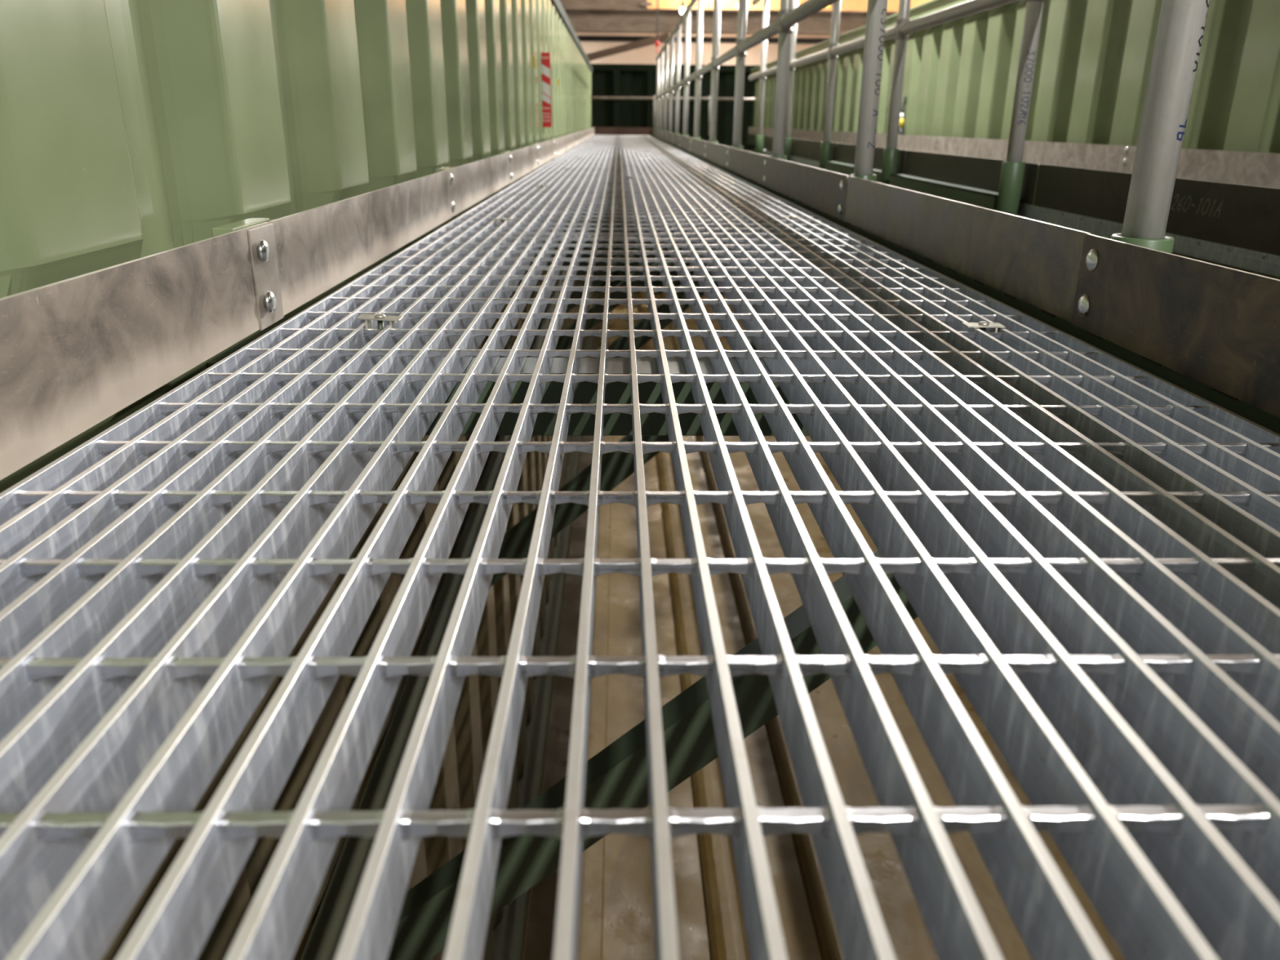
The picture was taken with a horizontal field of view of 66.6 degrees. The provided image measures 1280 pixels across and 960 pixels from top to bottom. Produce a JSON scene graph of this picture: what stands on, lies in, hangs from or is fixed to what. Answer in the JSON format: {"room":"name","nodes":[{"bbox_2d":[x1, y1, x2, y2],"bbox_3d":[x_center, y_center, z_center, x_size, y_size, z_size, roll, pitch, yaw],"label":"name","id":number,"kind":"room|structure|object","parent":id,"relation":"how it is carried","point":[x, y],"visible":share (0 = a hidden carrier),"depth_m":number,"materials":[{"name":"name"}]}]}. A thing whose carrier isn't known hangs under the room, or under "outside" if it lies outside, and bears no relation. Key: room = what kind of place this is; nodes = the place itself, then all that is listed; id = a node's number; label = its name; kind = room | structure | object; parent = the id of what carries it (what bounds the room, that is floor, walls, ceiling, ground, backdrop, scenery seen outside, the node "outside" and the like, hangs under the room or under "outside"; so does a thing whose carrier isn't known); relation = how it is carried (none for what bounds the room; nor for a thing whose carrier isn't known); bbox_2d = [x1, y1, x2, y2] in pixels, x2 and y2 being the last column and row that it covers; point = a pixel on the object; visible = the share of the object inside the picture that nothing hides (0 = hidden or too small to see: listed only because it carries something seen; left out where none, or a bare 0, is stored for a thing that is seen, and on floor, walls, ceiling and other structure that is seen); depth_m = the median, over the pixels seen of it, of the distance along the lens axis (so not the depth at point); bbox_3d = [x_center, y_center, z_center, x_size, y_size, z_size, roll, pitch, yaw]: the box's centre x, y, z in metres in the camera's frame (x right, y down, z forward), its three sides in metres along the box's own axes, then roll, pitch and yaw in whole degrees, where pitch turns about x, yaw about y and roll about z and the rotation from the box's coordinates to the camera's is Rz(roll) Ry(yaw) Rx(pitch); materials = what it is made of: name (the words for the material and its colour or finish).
{"room":"industrial catwalk","nodes":[
{"label":"industrial catwalk","id":0,"kind":"room"},
{"bbox_2d":[0,0,593,959],"bbox_3d":[-0.594,-1.649,7.428,0.082,3.620,18.030,0,20,-1],"label":"wall","id":1,"kind":"structure","parent":0,"point":[131,130],"depth_m":1.23,"materials":[{"name":"metal"}]},
{"bbox_2d":[0,222,284,479],"bbox_3d":[-0.387,0.053,0.312,0.016,0.106,1.664,0,20,-1],"label":"plate","id":2,"kind":"object","parent":1,"relation":"attached to","point":[76,352],"visible":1,"depth_m":0.74,"materials":[{"name":"metal"}]},
{"bbox_2d":[269,170,450,315],"bbox_3d":[-0.420,-0.440,1.644,0.005,0.104,1.174,0,20,-1],"label":"plate","id":3,"kind":"object","parent":1,"relation":"attached to","point":[319,248],"visible":1,"depth_m":1.39,"materials":[{"name":"metal"}]},
{"bbox_2d":[300,217,598,959],"bbox_3d":[-0.592,-0.895,8.026,0.140,1.792,18.100,0,20,-1],"label":"trim","id":4,"kind":"structure","parent":1,"relation":"attached to","point":[326,935],"depth_m":2.27,"materials":[{"name":"green metal"}]},
{"bbox_2d":[445,152,509,217],"bbox_3d":[-0.444,-0.865,2.796,0.010,0.104,1.274,0,20,-1],"label":"plate","id":5,"kind":"object","parent":1,"relation":"attached to","point":[468,184],"visible":0.99,"depth_m":2.61,"materials":[{"name":"metal"}]},
{"bbox_2d":[205,339,831,435],"bbox_3d":[0.063,-0.074,1.093,1.025,0.140,0.115,0,20,-1],"label":"cross beam","id":6,"kind":"structure","parent":1,"relation":"attached to","point":[581,424],"depth_m":1.05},
{"bbox_2d":[507,144,537,183],"bbox_3d":[-0.469,-1.307,3.995,0.010,0.104,1.274,0,20,-1],"label":"plate","id":7,"kind":"object","parent":1,"relation":"attached to","point":[522,162],"visible":1,"depth_m":3.85,"materials":[{"name":"metal"}]},
{"bbox_2d":[532,55,535,68],"bbox_3d":[-0.527,-2.075,4.843,0.012,0.060,0.003,0,20,-1],"label":"tag","id":8,"kind":"object","parent":1,"relation":"attached to","point":[533,56],"visible":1,"depth_m":4.84,"materials":[{"name":"yellow plastic"}]},
{"bbox_2d":[536,139,554,167],"bbox_3d":[-0.497,-1.749,5.194,0.010,0.104,1.274,0,20,-1],"label":"plate","id":9,"kind":"object","parent":1,"relation":"attached to","point":[545,149],"visible":1,"depth_m":5.12,"materials":[{"name":"metal"}]},
{"bbox_2d":[541,52,551,127],"bbox_3d":[-0.526,-2.170,5.426,0.060,0.388,0.004,0,20,-1],"label":"sign","id":10,"kind":"object","parent":1,"relation":"attached to","point":[545,56],"visible":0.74,"depth_m":5.42,"materials":[{"name":"red"}]},
{"bbox_2d":[553,136,565,157],"bbox_3d":[-0.521,-2.192,6.392,0.010,0.104,1.274,0,20,-1],"label":"plate","id":11,"kind":"object","parent":1,"relation":"attached to","point":[559,143],"visible":1,"depth_m":6.29,"materials":[{"name":"metal"}]},
{"bbox_2d":[564,133,573,151],"bbox_3d":[-0.549,-2.634,7.591,0.010,0.104,1.274,0,20,-1],"label":"plate","id":12,"kind":"object","parent":1,"relation":"attached to","point":[569,138],"visible":0.94,"depth_m":7.58,"materials":[{"name":"metal"}]},
{"bbox_2d":[430,226,706,266],"bbox_3d":[0.037,-0.516,2.292,1.025,0.140,0.115,0,20,-1],"label":"cross beam","id":13,"kind":"structure","parent":1,"relation":"attached to","point":[568,255],"depth_m":2.25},
{"bbox_2d":[551,0,593,72],"bbox_3d":[-0.612,-3.416,7.095,0.095,0.075,18.100,0,20,-1],"label":"trim","id":14,"kind":"structure","parent":1,"relation":"attached to","point":[558,6],"depth_m":8.30,"materials":[{"name":"green paint"}]},
{"bbox_2d":[573,132,578,146],"bbox_3d":[-0.574,-3.076,8.790,0.010,0.104,1.274,0,20,-1],"label":"plate","id":15,"kind":"object","parent":1,"relation":"attached to","point":[575,135],"visible":0.99,"depth_m":8.69,"materials":[{"name":"metal"}]},
{"bbox_2d":[578,130,583,143],"bbox_3d":[-0.601,-3.519,9.988,0.010,0.104,1.274,0,20,-1],"label":"plate","id":16,"kind":"object","parent":1,"relation":"attached to","point":[580,133],"visible":0.98,"depth_m":9.86,"materials":[{"name":"metal"}]},
{"bbox_2d":[583,129,586,140],"bbox_3d":[-0.626,-3.961,11.187,0.010,0.104,1.274,0,20,-1],"label":"plate","id":17,"kind":"object","parent":1,"relation":"attached to","point":[584,131],"visible":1,"depth_m":11.02,"materials":[{"name":"metal"}]},
{"bbox_2d":[497,190,675,215],"bbox_3d":[0.011,-0.959,3.490,1.025,0.140,0.115,0,20,-1],"label":"cross beam","id":18,"kind":"structure","parent":1,"relation":"attached to","point":[500,190],"depth_m":3.45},
{"bbox_2d":[0,159,1279,959],"bbox_3d":[0.002,-0.728,2.653,0.887,0.034,6.580,0,20,-1],"label":"walkway grating","id":19,"kind":"object","parent":18,"relation":"on","point":[1110,528],"visible":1,"depth_m":0.50,"materials":[{"name":"metal"}]},
{"bbox_2d":[356,313,403,328],"bbox_3d":[-0.292,-0.163,1.103,0.047,0.051,0.022,0,20,-1],"label":"clip","id":20,"kind":"object","parent":19,"relation":"attached to","point":[380,317],"visible":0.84,"depth_m":1.09,"materials":[{"name":"metal"}]},
{"bbox_2d":[491,217,513,226],"bbox_3d":[-0.318,-0.582,2.257,0.047,0.051,0.022,0,20,-1],"label":"clip","id":21,"kind":"object","parent":19,"relation":"attached to","point":[502,219],"visible":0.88,"depth_m":2.24,"materials":[{"name":"metal"}]},
{"bbox_2d":[781,214,799,219],"bbox_3d":[0.366,-0.621,2.380,0.043,0.051,0.022,0,20,-1],"label":"clip","id":22,"kind":"object","parent":19,"relation":"attached to","point":[789,216],"visible":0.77,"depth_m":2.37,"materials":[{"name":"metal"}]},
{"bbox_2d":[961,320,1005,331],"bbox_3d":[0.393,-0.157,1.123,0.043,0.051,0.022,0,20,-1],"label":"clip","id":23,"kind":"object","parent":19,"relation":"attached to","point":[983,325],"visible":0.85,"depth_m":1.11,"materials":[{"name":"metal"}]},
{"bbox_2d":[586,128,590,138],"bbox_3d":[-0.653,-4.404,12.386,0.010,0.104,1.274,0,20,-1],"label":"plate","id":24,"kind":"object","parent":1,"relation":"attached to","point":[588,130],"visible":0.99,"depth_m":12.23,"materials":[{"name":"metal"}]},
{"bbox_2d":[573,217,644,282],"bbox_3d":[-0.098,-1.876,7.254,0.948,0.858,0.063,0,20,-1],"label":"knee brace","id":25,"kind":"object","parent":1,"relation":"attached to","point":[580,273],"visible":0.03,"depth_m":7.24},
{"bbox_2d":[553,231,686,357],"bbox_3d":[-0.046,-0.991,4.857,0.948,0.858,0.063,0,20,-1],"label":"knee brace","id":26,"kind":"object","parent":1,"relation":"attached to","point":[564,342],"visible":0.06,"depth_m":4.88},
{"bbox_2d":[565,217,677,312],"bbox_3d":[-0.072,-1.433,6.056,0.948,0.858,0.063,0,20,-1],"label":"knee brace","id":27,"kind":"object","parent":1,"relation":"attached to","point":[574,295],"visible":0.02,"depth_m":6.10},
{"bbox_2d":[531,271,717,438],"bbox_3d":[-0.020,-0.549,3.658,0.948,0.858,0.063,0,20,-1],"label":"knee brace","id":28,"kind":"object","parent":1,"relation":"attached to","point":[621,343],"visible":0.09,"depth_m":3.63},
{"bbox_2d":[489,337,762,586],"bbox_3d":[0.006,-0.106,2.459,0.948,0.858,0.063,0,20,-1],"label":"knee brace","id":29,"kind":"object","parent":1,"relation":"attached to","point":[616,466],"visible":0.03,"depth_m":2.50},
{"bbox_2d":[386,550,951,959],"bbox_3d":[0.032,0.336,1.261,0.948,0.858,0.063,0,20,-1],"label":"knee brace","id":30,"kind":"object","parent":1,"relation":"attached to","point":[616,777],"visible":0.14,"depth_m":1.26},
{"bbox_3d":[-0.574,-2.471,7.685,0.018,0.085,17.250,0,20,-1],"label":"beam","id":31,"kind":"structure","parent":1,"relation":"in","visible":0},
{"bbox_3d":[0.089,0.368,-0.106,1.025,0.140,0.115,0,20,-1],"label":"cross beam","id":32,"kind":"structure","parent":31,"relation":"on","visible":0},
{"bbox_2d":[651,135,1279,434],"bbox_3d":[0.398,-2.532,7.689,0.068,0.133,17.261,0,20,-1],"label":"beam","id":33,"kind":"structure","parent":32,"relation":"on","point":[1268,420],"depth_m":1.15,"materials":[{"name":"black"}]},
{"bbox_2d":[585,134,662,142],"bbox_3d":[-0.232,-4.683,13.370,0.887,0.034,5.108,0,20,-1],"label":"walkway grating","id":34,"kind":"object","parent":33,"relation":"on","point":[647,138],"visible":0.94,"depth_m":12.73,"materials":[{"name":"metal"}]},
{"bbox_2d":[592,126,652,134],"bbox_3d":[-0.289,-5.643,15.756,0.960,0.115,0.015,0,20,-1],"label":"kick plate","id":35,"kind":"object","parent":34,"relation":"on","point":[598,131],"visible":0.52,"depth_m":15.75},
{"bbox_2d":[651,128,654,136],"bbox_3d":[0.196,-5.352,14.992,0.010,0.101,1.614,0,20,-1],"label":"plate","id":36,"kind":"object","parent":33,"relation":"attached to","point":[652,129],"visible":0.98,"depth_m":15.03,"materials":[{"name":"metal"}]},
{"bbox_2d":[654,128,657,137],"bbox_3d":[0.227,-4.851,13.634,0.010,0.101,1.274,0,20,-1],"label":"plate","id":37,"kind":"object","parent":33,"relation":"attached to","point":[655,130],"visible":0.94,"depth_m":13.61,"materials":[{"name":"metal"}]},
{"bbox_2d":[657,129,662,139],"bbox_3d":[0.252,-4.409,12.436,0.010,0.101,1.274,0,20,-1],"label":"plate","id":38,"kind":"object","parent":33,"relation":"attached to","point":[660,132],"visible":0.98,"depth_m":12.36,"materials":[{"name":"metal"}]},
{"bbox_2d":[662,130,666,142],"bbox_3d":[0.279,-3.966,11.237,0.010,0.101,1.274,0,20,-1],"label":"plate","id":39,"kind":"object","parent":33,"relation":"attached to","point":[664,133],"visible":0.99,"depth_m":11.08,"materials":[{"name":"metal"}]},
{"bbox_2d":[666,132,672,144],"bbox_3d":[0.304,-3.524,10.038,0.010,0.101,1.274,0,20,-1],"label":"plate","id":40,"kind":"object","parent":33,"relation":"attached to","point":[669,135],"visible":1,"depth_m":9.98,"materials":[{"name":"metal"}]},
{"bbox_2d":[672,133,680,147],"bbox_3d":[0.332,-3.082,8.839,0.010,0.101,1.274,0,20,-1],"label":"plate","id":41,"kind":"object","parent":33,"relation":"attached to","point":[676,138],"visible":0.99,"depth_m":8.76,"materials":[{"name":"metal"}]},
{"bbox_2d":[680,135,691,152],"bbox_3d":[0.356,-2.639,7.641,0.010,0.101,1.274,0,20,-1],"label":"plate","id":42,"kind":"object","parent":33,"relation":"attached to","point":[686,142],"visible":1,"depth_m":7.56,"materials":[{"name":"metal"}]},
{"bbox_2d":[691,137,706,159],"bbox_3d":[0.384,-2.197,6.442,0.010,0.101,1.274,0,20,-1],"label":"plate","id":43,"kind":"object","parent":33,"relation":"attached to","point":[698,146],"visible":0.99,"depth_m":6.36,"materials":[{"name":"metal"}]},
{"bbox_2d":[706,141,728,168],"bbox_3d":[0.408,-1.755,5.243,0.010,0.101,1.274,0,20,-1],"label":"plate","id":44,"kind":"object","parent":33,"relation":"attached to","point":[718,154],"visible":1,"depth_m":5.14,"materials":[{"name":"metal"}]},
{"bbox_2d":[728,146,768,186],"bbox_3d":[0.436,-1.312,4.045,0.010,0.101,1.274,0,20,-1],"label":"plate","id":45,"kind":"object","parent":33,"relation":"attached to","point":[753,166],"visible":0.99,"depth_m":3.92,"materials":[{"name":"metal"}]},
{"bbox_2d":[765,156,848,221],"bbox_3d":[0.461,-0.870,2.846,0.010,0.101,1.274,0,20,-1],"label":"plate","id":46,"kind":"object","parent":33,"relation":"attached to","point":[825,191],"visible":1,"depth_m":2.66,"materials":[{"name":"metal"}]},
{"bbox_2d":[655,0,1209,253],"bbox_3d":[0.411,-2.882,6.995,0.062,1.171,16.100,0,20,-1],"label":"handrail","id":47,"kind":"object","parent":33,"relation":"attached to","point":[1181,23],"visible":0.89,"depth_m":2.12,"materials":[{"name":"grey metal"}]},
{"bbox_2d":[730,146,743,150],"bbox_3d":[0.462,-1.502,4.677,0.062,0.186,0.062,0,20,-1],"label":"socket","id":48,"kind":"object","parent":47,"relation":"attached to","point":[736,147],"depth_m":4.62,"materials":[{"name":"green paint"}]},
{"bbox_2d":[768,155,786,160],"bbox_3d":[0.488,-1.060,3.478,0.062,0.186,0.062,0,20,-1],"label":"socket","id":49,"kind":"object","parent":47,"relation":"attached to","point":[780,157],"depth_m":3.42,"materials":[{"name":"green paint"}]},
{"bbox_2d":[849,173,876,182],"bbox_3d":[0.514,-0.617,2.279,0.062,0.186,0.062,0,20,-1],"label":"socket","id":50,"kind":"object","parent":47,"relation":"attached to","point":[872,177],"depth_m":2.22,"materials":[{"name":"green paint"}]},
{"bbox_2d":[1110,233,1174,253],"bbox_3d":[0.540,-0.175,1.081,0.062,0.186,0.062,0,20,-1],"label":"socket","id":51,"kind":"object","parent":47,"relation":"attached to","point":[1159,242],"depth_m":1.03,"materials":[{"name":"green paint"}]},
{"bbox_2d":[844,175,1091,322],"bbox_3d":[0.490,-0.438,1.675,0.005,0.101,1.214,0,20,-1],"label":"plate","id":52,"kind":"object","parent":33,"relation":"attached to","point":[1036,263],"visible":0.97,"depth_m":1.41,"materials":[{"name":"grey metal"}]},
{"bbox_2d":[1071,234,1279,417],"bbox_3d":[0.513,0.059,0.328,0.010,0.101,1.654,0,20,-1],"label":"plate","id":53,"kind":"object","parent":33,"relation":"attached to","point":[1217,326],"visible":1,"depth_m":0.89,"materials":[{"name":"metal"}]},
{"bbox_3d":[-0.042,-1.843,5.888,1.025,0.140,0.115,0,20,-1],"label":"cross beam","id":54,"kind":"structure","parent":1,"relation":"attached to","visible":0},
{"bbox_2d":[555,140,702,161],"bbox_3d":[-0.123,-2.833,8.356,0.887,0.034,5.558,0,20,-1],"label":"walkway grating","id":55,"kind":"object","parent":54,"relation":"on","point":[585,150],"visible":0.97,"depth_m":7.18,"materials":[{"name":"metal"}]},
{"bbox_2d":[586,32,668,61],"bbox_3d":[-0.228,-7.586,17.090,1.491,0.476,0.120,0,20,-1],"label":"beam","id":56,"kind":"structure","parent":0,"point":[662,37],"depth_m":17.04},
{"bbox_2d":[589,63,760,294],"bbox_3d":[0.495,-4.912,16.216,3.530,3.680,0.200,0,20,-1],"label":"wall","id":57,"kind":"structure","parent":0,"point":[607,79],"depth_m":15.78,"materials":[{"name":"green paint"}]},
{"bbox_2d":[591,95,754,135],"bbox_3d":[0.552,-5.877,15.712,2.640,0.600,0.044,0,20,-1],"label":"guard rail","id":58,"kind":"object","parent":57,"relation":"attached to","point":[653,98],"visible":0.66,"depth_m":15.62,"materials":[{"name":"metal"}]},
{"bbox_2d":[577,35,830,44],"bbox_3d":[2.102,-8.570,19.006,13.000,0.090,0.300,0,20,-1],"label":"lintel beam","id":59,"kind":"structure","parent":0,"point":[582,38],"depth_m":18.85,"materials":[{"name":"brown metal"}]},
{"bbox_2d":[575,0,839,65],"bbox_3d":[1.035,-9.602,22.067,21.000,9.200,0.200,0,20,-1],"label":"wall","id":60,"kind":"structure","parent":0,"point":[647,55],"depth_m":21.95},
{"bbox_2d":[560,0,897,35],"bbox_3d":[2.121,-8.945,18.191,13.000,1.132,0.470,0,20,-1],"label":"girder","id":61,"kind":"object","parent":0,"point":[584,15],"visible":0.46,"depth_m":18.17,"materials":[{"name":"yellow metal"}]},
{"bbox_2d":[647,0,930,11],"bbox_3d":[4.369,-10.136,20.130,8.420,1.200,0.200,0,20,-1],"label":"trim","id":62,"kind":"structure","parent":0,"point":[846,5],"depth_m":20.11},
{"bbox_2d":[520,291,1142,959],"bbox_3d":[0.730,-0.051,8.366,3.000,0.195,18.700,0,20,-1],"label":"floor","id":63,"kind":"structure","parent":0,"point":[616,922],"depth_m":4.45,"materials":[{"name":"concrete"}]},
{"bbox_2d":[747,0,1279,958],"bbox_3d":[1.991,-1.755,7.822,0.124,3.590,17.753,0,20,-1],"label":"wall","id":64,"kind":"structure","parent":0,"point":[1094,58],"depth_m":4.69,"materials":[{"name":"metal"}]},
{"bbox_2d":[747,126,757,134],"bbox_3d":[1.763,-5.454,15.215,0.011,0.103,1.102,0,20,-1],"label":"plate","id":65,"kind":"object","parent":64,"relation":"attached to","point":[753,131],"depth_m":15.20,"materials":[{"name":"metal"}]},
{"bbox_2d":[746,133,766,146],"bbox_3d":[1.933,-2.695,8.110,0.046,0.153,16.400,0,20,-1],"label":"beam","id":66,"kind":"structure","parent":64,"relation":"attached to","point":[751,137],"depth_m":15.14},
{"bbox_2d":[1018,215,1111,238],"bbox_3d":[1.564,-0.715,2.785,1.020,0.078,0.075,0,20,-1],"label":"cross beam","id":67,"kind":"structure","parent":66,"relation":"attached to","point":[1093,233],"depth_m":2.74,"materials":[{"name":"metal"}]},
{"bbox_3d":[0.994,-1.082,3.834,0.066,0.110,8.700,0,20,-1],"label":"beam","id":68,"kind":"structure","parent":67,"relation":"attached to","visible":0},
{"bbox_2d":[824,160,881,182],"bbox_3d":[0.985,-1.403,4.488,0.044,0.080,1.150,0,20,-1],"label":"ledger angle","id":69,"kind":"object","parent":68,"relation":"attached to","point":[835,166],"visible":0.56,"depth_m":4.63,"materials":[{"name":"green paint"}]},
{"bbox_2d":[748,0,1045,215],"bbox_3d":[1.000,-1.680,3.720,0.060,1.231,9.100,0,20,-1],"label":"handrail","id":70,"kind":"object","parent":68,"relation":"attached to","point":[1012,171],"visible":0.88,"depth_m":3.71,"materials":[{"name":"metal"}]},
{"bbox_2d":[755,134,764,155],"bbox_3d":[0.917,-2.536,7.498,0.060,0.222,0.060,0,20,-1],"label":"socket","id":71,"kind":"object","parent":70,"relation":"attached to","point":[759,138],"depth_m":7.46,"materials":[{"name":"green paint"}]},
{"bbox_2d":[784,137,791,161],"bbox_3d":[0.943,-2.094,6.299,0.060,0.222,0.060,0,20,-1],"label":"socket","id":72,"kind":"object","parent":70,"relation":"attached to","point":[788,140],"depth_m":6.26,"materials":[{"name":"green paint"}]},
{"bbox_2d":[818,142,832,169],"bbox_3d":[0.969,-1.651,5.101,0.060,0.222,0.060,0,20,-1],"label":"socket","id":73,"kind":"object","parent":70,"relation":"attached to","point":[825,147],"depth_m":5.06,"materials":[{"name":"green paint"}]},
{"bbox_2d":[880,148,898,184],"bbox_3d":[0.996,-1.209,3.902,0.060,0.222,0.060,0,20,-1],"label":"socket","id":74,"kind":"object","parent":70,"relation":"attached to","point":[890,158],"depth_m":3.86,"materials":[{"name":"green paint"}]},
{"bbox_2d":[995,161,1025,215],"bbox_3d":[1.022,-0.767,2.703,0.060,0.222,0.060,0,20,-1],"label":"socket","id":75,"kind":"object","parent":70,"relation":"attached to","point":[1011,184],"depth_m":2.67,"materials":[{"name":"green paint"}]},
{"bbox_2d":[888,173,998,210],"bbox_3d":[1.011,-0.962,3.292,0.044,0.080,1.130,0,20,-1],"label":"ledger angle","id":76,"kind":"object","parent":68,"relation":"attached to","point":[972,196],"visible":0.66,"depth_m":3.15,"materials":[{"name":"green paint"}]},
{"bbox_2d":[763,149,1279,276],"bbox_3d":[1.505,-1.140,3.770,0.947,0.034,8.600,0,20,-1],"label":"walkway grating","id":77,"kind":"object","parent":68,"relation":"on","point":[1257,261],"visible":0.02,"depth_m":1.93,"materials":[{"name":"metal"}]},
{"bbox_2d":[765,135,773,151],"bbox_3d":[0.956,-2.460,7.127,0.022,0.105,0.348,0,20,-1],"label":"plate","id":78,"kind":"object","parent":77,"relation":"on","point":[769,142],"depth_m":7.23,"materials":[{"name":"black metal"}]},
{"bbox_2d":[791,137,795,155],"bbox_3d":[0.977,-2.107,6.167,0.022,0.104,0.117,0,20,-1],"label":"plate","id":79,"kind":"object","parent":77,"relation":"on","point":[793,140],"depth_m":6.25,"materials":[{"name":"black metal"}]},
{"bbox_2d":[793,138,837,161],"bbox_3d":[0.989,-1.897,5.609,0.022,0.106,1.274,0,20,-1],"label":"plate","id":80,"kind":"object","parent":77,"relation":"on","point":[803,148],"visible":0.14,"depth_m":5.69,"materials":[{"name":"black metal"}]},
{"bbox_2d":[835,142,856,164],"bbox_3d":[1.009,-1.584,4.730,0.022,0.090,0.421,0,20,-1],"label":"plate","id":81,"kind":"object","parent":77,"relation":"on","point":[846,153],"depth_m":4.79,"materials":[{"name":"black metal"}]},
{"bbox_2d":[872,146,885,170],"bbox_3d":[1.022,-1.359,4.121,0.022,0.089,0.174,0,20,-1],"label":"plate","id":82,"kind":"object","parent":77,"relation":"on","point":[878,152],"depth_m":4.19,"materials":[{"name":"black metal"}]},
{"bbox_2d":[897,149,906,174],"bbox_3d":[1.029,-1.239,3.795,0.022,0.090,0.100,0,20,-1],"label":"plate","id":83,"kind":"object","parent":77,"relation":"on","point":[901,158],"depth_m":3.85,"materials":[{"name":"black metal"}]},
{"bbox_2d":[903,150,1039,205],"bbox_3d":[1.042,-1.012,3.210,0.022,0.106,1.276,0,20,-1],"label":"plate","id":84,"kind":"object","parent":77,"relation":"on","point":[980,173],"visible":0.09,"depth_m":3.13,"materials":[{"name":"black metal"}]},
{"bbox_2d":[1033,164,1132,223],"bbox_3d":[1.061,-0.693,2.338,0.022,0.105,0.490,0,20,-1],"label":"plate","id":85,"kind":"object","parent":77,"relation":"on","point":[1100,194],"depth_m":2.34,"materials":[{"name":"black metal"}]},
{"bbox_2d":[1165,177,1279,256],"bbox_3d":[1.073,-0.485,1.775,0.022,0.105,0.361,0,20,-1],"label":"plate","id":86,"kind":"object","parent":77,"relation":"on","point":[1247,217],"depth_m":1.79,"materials":[{"name":"black metal"}]},
{"bbox_2d":[762,127,768,135],"bbox_3d":[1.793,-4.953,13.853,0.011,0.100,0.588,0,20,-1],"label":"plate","id":87,"kind":"object","parent":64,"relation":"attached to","point":[766,131],"depth_m":13.85,"materials":[{"name":"metal"}]},
{"bbox_2d":[768,128,773,136],"bbox_3d":[1.812,-4.627,12.975,0.010,0.104,1.274,0,20,-1],"label":"plate","id":88,"kind":"object","parent":64,"relation":"attached to","point":[771,130],"visible":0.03,"depth_m":13.41,"materials":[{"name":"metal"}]},
{"bbox_2d":[790,128,801,138],"bbox_3d":[1.838,-4.185,11.777,0.010,0.104,1.274,0,20,-1],"label":"plate","id":89,"kind":"object","parent":64,"relation":"attached to","point":[795,133],"visible":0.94,"depth_m":11.50,"materials":[{"name":"metal"}]},
{"bbox_2d":[800,129,823,141],"bbox_3d":[1.864,-3.743,10.578,0.010,0.104,1.274,0,20,-1],"label":"plate","id":90,"kind":"object","parent":64,"relation":"attached to","point":[811,135],"visible":0.97,"depth_m":10.53,"materials":[{"name":"metal"}]},
{"bbox_2d":[831,131,851,144],"bbox_3d":[1.890,-3.300,9.379,0.010,0.104,1.274,0,20,-1],"label":"plate","id":91,"kind":"object","parent":64,"relation":"attached to","point":[842,137],"visible":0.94,"depth_m":9.18,"materials":[{"name":"metal"}]},
{"bbox_2d":[850,132,857,144],"bbox_3d":[1.906,-3.034,8.656,0.011,0.099,0.210,0,20,-1],"label":"plate","id":92,"kind":"object","parent":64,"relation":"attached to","point":[854,135],"depth_m":8.67,"materials":[{"name":"metal"}]},
{"bbox_2d":[750,0,969,75],"bbox_3d":[2.028,-3.462,7.349,0.175,0.110,17.700,0,20,-1],"label":"trim","id":93,"kind":"structure","parent":64,"relation":"attached to","point":[931,6],"depth_m":8.29,"materials":[{"name":"green paint"}]},
{"bbox_2d":[875,133,887,147],"bbox_3d":[1.925,-2.705,7.766,0.011,0.103,0.347,0,20,-1],"label":"plate","id":94,"kind":"object","parent":64,"relation":"attached to","point":[881,140],"depth_m":7.78,"materials":[{"name":"metal"}]},
{"bbox_2d":[898,96,906,134],"bbox_3d":[1.958,-2.711,7.278,0.051,0.292,0.135,3,20,7],"label":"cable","id":95,"kind":"object","parent":64,"relation":"attached to","point":[901,116],"visible":0.84,"depth_m":7.27,"materials":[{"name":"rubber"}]},
{"bbox_2d":[897,134,939,153],"bbox_3d":[1.942,-2.415,6.982,0.010,0.104,1.274,0,20,-1],"label":"plate","id":96,"kind":"object","parent":64,"relation":"attached to","point":[927,144],"visible":0.96,"depth_m":6.80,"materials":[{"name":"metal"}]},
{"bbox_2d":[937,136,1008,159],"bbox_3d":[1.969,-1.973,5.783,0.010,0.104,1.274,0,20,-1],"label":"plate","id":97,"kind":"object","parent":64,"relation":"attached to","point":[992,148],"visible":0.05,"depth_m":5.73,"materials":[{"name":"metal"}]},
{"bbox_2d":[1022,141,1133,173],"bbox_3d":[1.995,-1.531,4.584,0.010,0.104,1.274,0,20,-1],"label":"plate","id":98,"kind":"object","parent":64,"relation":"attached to","point":[1117,158],"visible":0.94,"depth_m":4.42,"materials":[{"name":"metal"}]},
{"bbox_2d":[1128,146,1279,188],"bbox_3d":[2.021,-1.087,3.382,0.010,0.104,1.282,0,20,-1],"label":"plate","id":99,"kind":"object","parent":64,"relation":"attached to","point":[1245,168],"visible":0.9,"depth_m":3.34,"materials":[{"name":"metal"}]},
{"bbox_3d":[1.394,-7.512,5.787,21.000,0.150,32.000,0,20,-1],"label":"ceiling","id":100,"kind":"structure","parent":0,"visible":0},
{"bbox_2d":[654,0,659,53],"bbox_3d":[0.300,-8.926,15.477,0.240,3.951,0.200,0,20,-1],"label":"hook","id":101,"kind":"object","parent":100,"relation":"hanging from","point":[656,42],"visible":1,"depth_m":16.04,"materials":[{"name":"red"}]},
{"bbox_2d":[679,0,684,14],"bbox_3d":[0.733,-9.390,15.848,0.107,3.300,0.110,0,20,-1],"label":"hanging lamp","id":102,"kind":"object","parent":100,"relation":"hanging from","point":[682,9],"visible":0.78,"depth_m":16.36,"materials":[{"name":"white"}]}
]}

